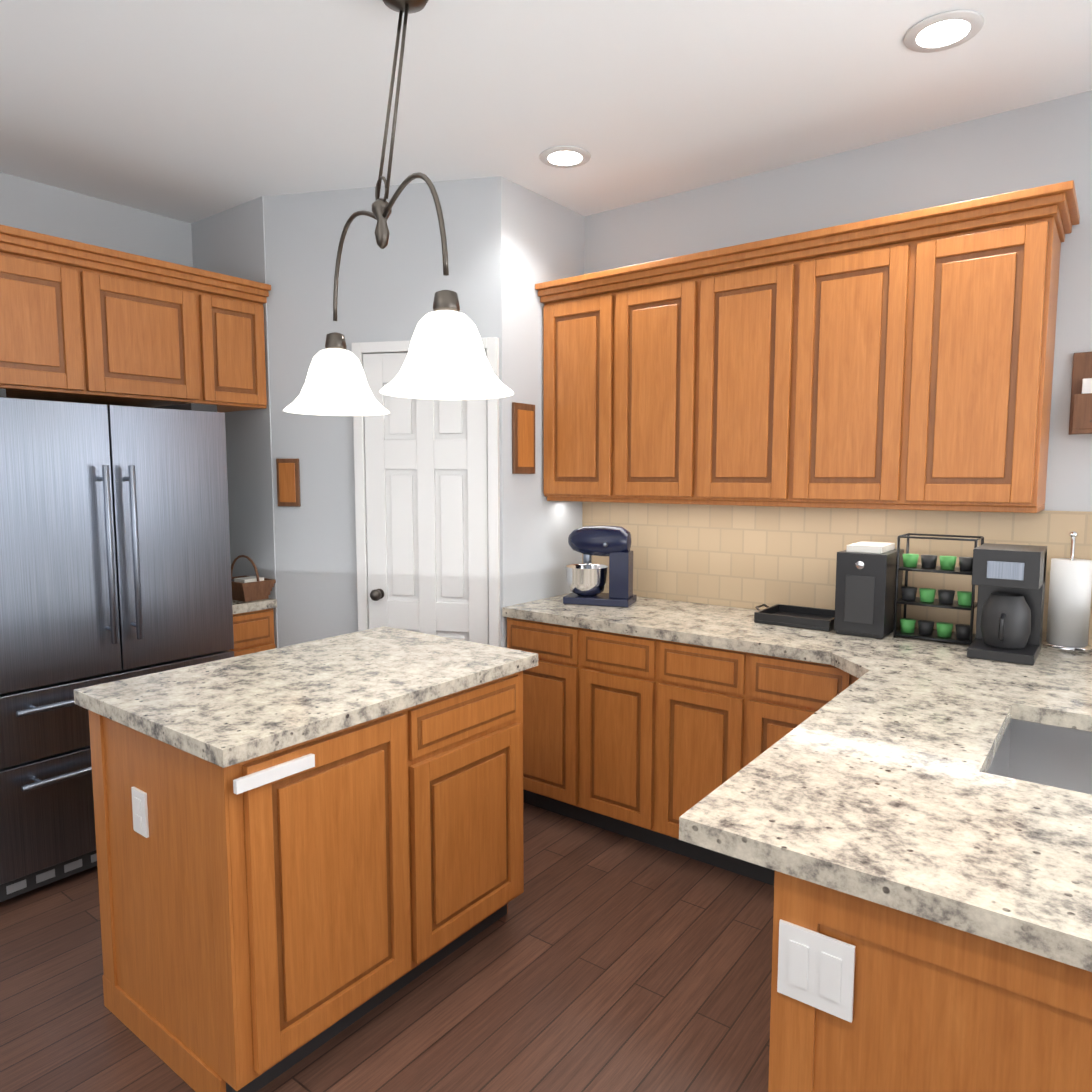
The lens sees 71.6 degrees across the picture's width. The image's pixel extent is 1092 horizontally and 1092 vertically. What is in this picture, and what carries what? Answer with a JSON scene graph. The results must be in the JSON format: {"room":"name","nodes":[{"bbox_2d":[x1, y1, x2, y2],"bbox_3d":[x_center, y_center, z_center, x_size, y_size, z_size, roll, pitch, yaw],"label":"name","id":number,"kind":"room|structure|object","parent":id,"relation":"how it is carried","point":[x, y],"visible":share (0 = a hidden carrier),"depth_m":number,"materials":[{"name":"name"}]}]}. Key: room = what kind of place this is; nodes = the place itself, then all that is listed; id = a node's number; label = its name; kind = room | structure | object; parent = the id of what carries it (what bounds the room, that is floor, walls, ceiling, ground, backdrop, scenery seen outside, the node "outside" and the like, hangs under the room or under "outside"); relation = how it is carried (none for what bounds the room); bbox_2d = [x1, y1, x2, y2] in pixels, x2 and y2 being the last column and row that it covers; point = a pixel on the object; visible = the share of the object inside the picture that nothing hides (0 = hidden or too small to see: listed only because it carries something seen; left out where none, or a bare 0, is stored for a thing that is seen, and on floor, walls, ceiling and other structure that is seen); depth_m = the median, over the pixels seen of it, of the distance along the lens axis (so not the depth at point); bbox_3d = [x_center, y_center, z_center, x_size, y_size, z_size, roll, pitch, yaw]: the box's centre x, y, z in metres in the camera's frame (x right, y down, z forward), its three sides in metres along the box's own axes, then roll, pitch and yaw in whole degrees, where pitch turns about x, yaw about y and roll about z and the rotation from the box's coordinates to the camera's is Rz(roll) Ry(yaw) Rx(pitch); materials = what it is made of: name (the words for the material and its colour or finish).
{"room":"kitchen","nodes":[
{"label":"kitchen","id":0,"kind":"room"},
{"bbox_2d":[0,172,192,266],"bbox_3d":[-3.116,-0.084,2.221,0.120,2.740,6.500,4,7,37],"label":"wall","id":1,"kind":"structure","parent":0,"point":[32,206],"depth_m":3.41,"materials":[{"name":"grey paint"}]},
{"bbox_2d":[0,236,111,403],"bbox_3d":[-2.101,-0.824,2.874,0.622,0.495,0.522,4,7,37],"label":"upper cabinet","id":2,"kind":"object","parent":1,"relation":"attached to","point":[80,322],"depth_m":2.77,"materials":[{"name":"brown wood"}]},
{"bbox_2d":[92,260,219,407],"bbox_3d":[-1.849,-0.855,3.205,0.622,0.495,0.577,4,7,37],"label":"upper cabinet","id":3,"kind":"object","parent":1,"relation":"attached to","point":[164,345],"depth_m":3.08,"materials":[{"name":"brown wood"}]},
{"bbox_2d":[191,196,277,647],"bbox_3d":[-1.487,-0.226,3.750,0.620,2.740,0.105,4,7,37],"label":"wall","id":4,"kind":"structure","parent":0,"point":[230,242],"depth_m":3.60,"materials":[{"name":"grey paint"}]},
{"bbox_2d":[216,284,268,412],"bbox_3d":[-1.634,-0.882,3.487,0.622,0.495,0.388,4,7,37],"label":"upper cabinet","id":5,"kind":"object","parent":4,"relation":"attached to","point":[239,312],"depth_m":3.36,"materials":[{"name":"brown wood"}]},
{"bbox_2d":[263,176,503,647],"bbox_3d":[-0.718,-0.199,3.460,1.105,2.740,0.100,1,5,12],"label":"wall","id":6,"kind":"structure","parent":0,"point":[393,286],"depth_m":3.38,"materials":[{"name":"grey paint"}]},
{"bbox_2d":[352,337,500,646],"bbox_3d":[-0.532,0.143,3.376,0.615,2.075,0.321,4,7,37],"label":"pantry door","id":7,"kind":"structure","parent":6,"relation":"in","point":[427,492],"depth_m":3.34,"materials":[{"name":"white paint"}]},
{"bbox_2d":[0,802,773,1091],"bbox_3d":[-0.280,1.510,0.209,7.240,0.060,6.740,4,7,37],"label":"floor","id":8,"kind":"structure","parent":0,"point":[595,959],"depth_m":2.17,"materials":[{"name":"brown wood"}]},
{"bbox_2d":[0,388,233,901],"bbox_3d":[-1.881,0.321,3.058,0.846,1.780,0.910,4,7,37],"label":"fridge","id":9,"kind":"object","parent":8,"relation":"on","point":[115,562],"visible":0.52,"depth_m":2.74,"materials":[{"name":"silver metal"}]},
{"bbox_2d":[230,598,276,656],"bbox_3d":[-1.606,0.698,3.665,0.630,0.915,0.305,4,7,37],"label":"base cabinet","id":10,"kind":"object","parent":8,"relation":"on","point":[253,626],"depth_m":3.48,"materials":[{"name":"brown wood"}]},
{"bbox_2d":[231,555,275,601],"bbox_3d":[-1.419,0.143,3.559,0.248,0.206,0.168,4,7,37],"label":"basket","id":11,"kind":"object","parent":10,"relation":"on","point":[246,588],"visible":0.88,"depth_m":3.50,"materials":[{"name":"brown wicker"}]},
{"bbox_2d":[74,626,537,1091],"bbox_3d":[-0.653,0.825,2.302,0.750,0.915,1.090,4,7,37],"label":"kitchen island","id":12,"kind":"object","parent":8,"relation":"on","point":[304,849],"visible":1,"depth_m":1.94,"materials":[{"name":"brown wood"}]},
{"bbox_2d":[502,502,1091,845],"bbox_3d":[1.248,0.574,2.541,3.278,1.372,0.809,4,7,37],"label":"kitchen counter","id":13,"kind":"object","parent":8,"relation":"on","point":[623,707],"depth_m":3.00,"materials":[{"name":"brown wood"}]},
{"bbox_2d":[563,525,636,606],"bbox_3d":[0.247,0.082,3.432,0.338,0.352,0.259,4,7,37],"label":"stand mixer","id":14,"kind":"object","parent":13,"relation":"on","point":[587,580],"visible":1,"depth_m":3.37,"materials":[{"name":"blue metal"}]},
{"bbox_2d":[754,604,834,630],"bbox_3d":[1.009,0.275,2.988,0.349,0.050,0.250,4,7,37],"label":"serving tray","id":15,"kind":"object","parent":13,"relation":"on","point":[821,619],"visible":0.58,"depth_m":2.96,"materials":[{"name":"black plastic"}]},
{"bbox_2d":[834,541,903,638],"bbox_3d":[1.194,0.154,2.798,0.170,0.325,0.272,4,7,37],"label":"bread box","id":16,"kind":"object","parent":13,"relation":"on","point":[865,588],"visible":1,"depth_m":2.70,"materials":[{"name":"black plastic"}]},
{"bbox_2d":[893,533,983,644],"bbox_3d":[1.389,0.146,2.681,0.249,0.364,0.160,4,7,37],"label":"coffee pod rack","id":17,"kind":"object","parent":13,"relation":"on","point":[963,634],"visible":0.94,"depth_m":2.65,"materials":[{"name":"black metal"}]},
{"bbox_2d":[967,543,1046,664],"bbox_3d":[1.492,0.177,2.447,0.180,0.345,0.270,4,7,37],"label":"coffee maker","id":18,"kind":"object","parent":13,"relation":"on","point":[1008,580],"visible":1,"depth_m":2.38,"materials":[{"name":"black plastic"}]},
{"bbox_2d":[1042,531,1091,651],"bbox_3d":[1.749,0.146,2.526,0.140,0.392,0.140,4,7,37],"label":"paper towel","id":19,"kind":"object","parent":13,"relation":"on","point":[1069,601],"visible":1,"depth_m":2.49,"materials":[{"name":"paper"},{"name":"chrome"}]},
{"bbox_2d":[654,666,1091,1091],"bbox_3d":[1.058,0.894,1.564,1.068,0.915,1.380,4,7,37],"label":"countertop","id":20,"kind":"structure","parent":8,"relation":"on","point":[902,826],"depth_m":1.19,"materials":[{"name":"beige stone"}]},
{"bbox_2d":[501,176,584,647],"bbox_3d":[-0.040,-0.210,3.573,0.100,2.740,0.620,4,7,37],"label":"wall","id":21,"kind":"structure","parent":0,"point":[542,239],"depth_m":3.41,"materials":[{"name":"grey paint"}]},
{"bbox_2d":[0,0,1091,223],"bbox_3d":[-0.280,-1.278,-0.051,7.240,0.060,6.740,4,7,37],"label":"ceiling","id":22,"kind":"structure","parent":0,"point":[190,111],"depth_m":2.45,"materials":[{"name":"white paint"}]},
{"bbox_2d":[333,0,448,320],"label":"pendant light","id":23,"kind":"object","parent":22,"relation":"hanging from","point":[381,209],"depth_m":1.96,"materials":[{"name":"silver metal"}]},
{"bbox_2d":[283,332,389,415],"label":"pendant light","id":24,"kind":"object","parent":23,"relation":"hanging from","point":[336,384],"depth_m":2.22,"materials":[{"name":"white glass"}]},
{"bbox_2d":[379,290,513,399],"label":"pendant light","id":25,"kind":"object","parent":23,"relation":"hanging from","point":[446,359],"depth_m":1.70,"materials":[{"name":"white glass"}]},
{"bbox_2d":[539,146,590,167],"bbox_3d":[0.075,-1.524,2.971,0.204,0.006,0.204,4,7,37],"label":"recessed light","id":26,"kind":"object","parent":22,"relation":"in","point":[565,156],"visible":1,"depth_m":2.96,"materials":[{"name":"grey"}]},
{"bbox_2d":[903,10,983,52],"bbox_3d":[1.118,-1.445,2.133,0.204,0.006,0.204,4,7,37],"label":"recessed light","id":27,"kind":"object","parent":22,"relation":"in","point":[943,31],"visible":1,"depth_m":2.12,"materials":[{"name":"grey"}]},
{"bbox_2d":[584,90,1091,511],"bbox_3d":[1.673,-0.132,2.741,7.120,2.740,0.120,4,7,37],"label":"wall","id":28,"kind":"structure","parent":0,"point":[1037,145],"depth_m":2.76,"materials":[{"name":"grey paint"}]},
{"bbox_2d":[538,276,630,502],"bbox_3d":[0.264,-0.677,3.465,0.456,0.900,0.346,4,7,37],"label":"upper cabinet","id":29,"kind":"object","parent":28,"relation":"attached to","point":[585,326],"depth_m":3.32,"materials":[{"name":"brown wood"}]},
{"bbox_2d":[627,260,714,503],"bbox_3d":[0.544,-0.657,3.254,0.527,0.900,0.346,4,7,37],"label":"upper cabinet","id":30,"kind":"object","parent":28,"relation":"attached to","point":[671,318],"depth_m":3.07,"materials":[{"name":"brown wood"}]},
{"bbox_2d":[711,244,818,506],"bbox_3d":[0.852,-0.635,3.021,0.526,0.900,0.346,4,7,37],"label":"upper cabinet","id":31,"kind":"object","parent":28,"relation":"attached to","point":[766,303],"depth_m":2.83,"materials":[{"name":"brown wood"}]},
{"bbox_2d":[811,220,942,507],"bbox_3d":[1.160,-0.614,2.789,0.527,0.900,0.346,4,7,37],"label":"upper cabinet","id":32,"kind":"object","parent":28,"relation":"attached to","point":[903,361],"depth_m":2.60,"materials":[{"name":"brown wood"}]},
{"bbox_2d":[927,200,1066,511],"bbox_3d":[1.440,-0.594,2.577,0.456,0.900,0.346,4,7,37],"label":"upper cabinet","id":33,"kind":"object","parent":28,"relation":"attached to","point":[995,321],"depth_m":2.39,"materials":[{"name":"brown wood"}]}
]}

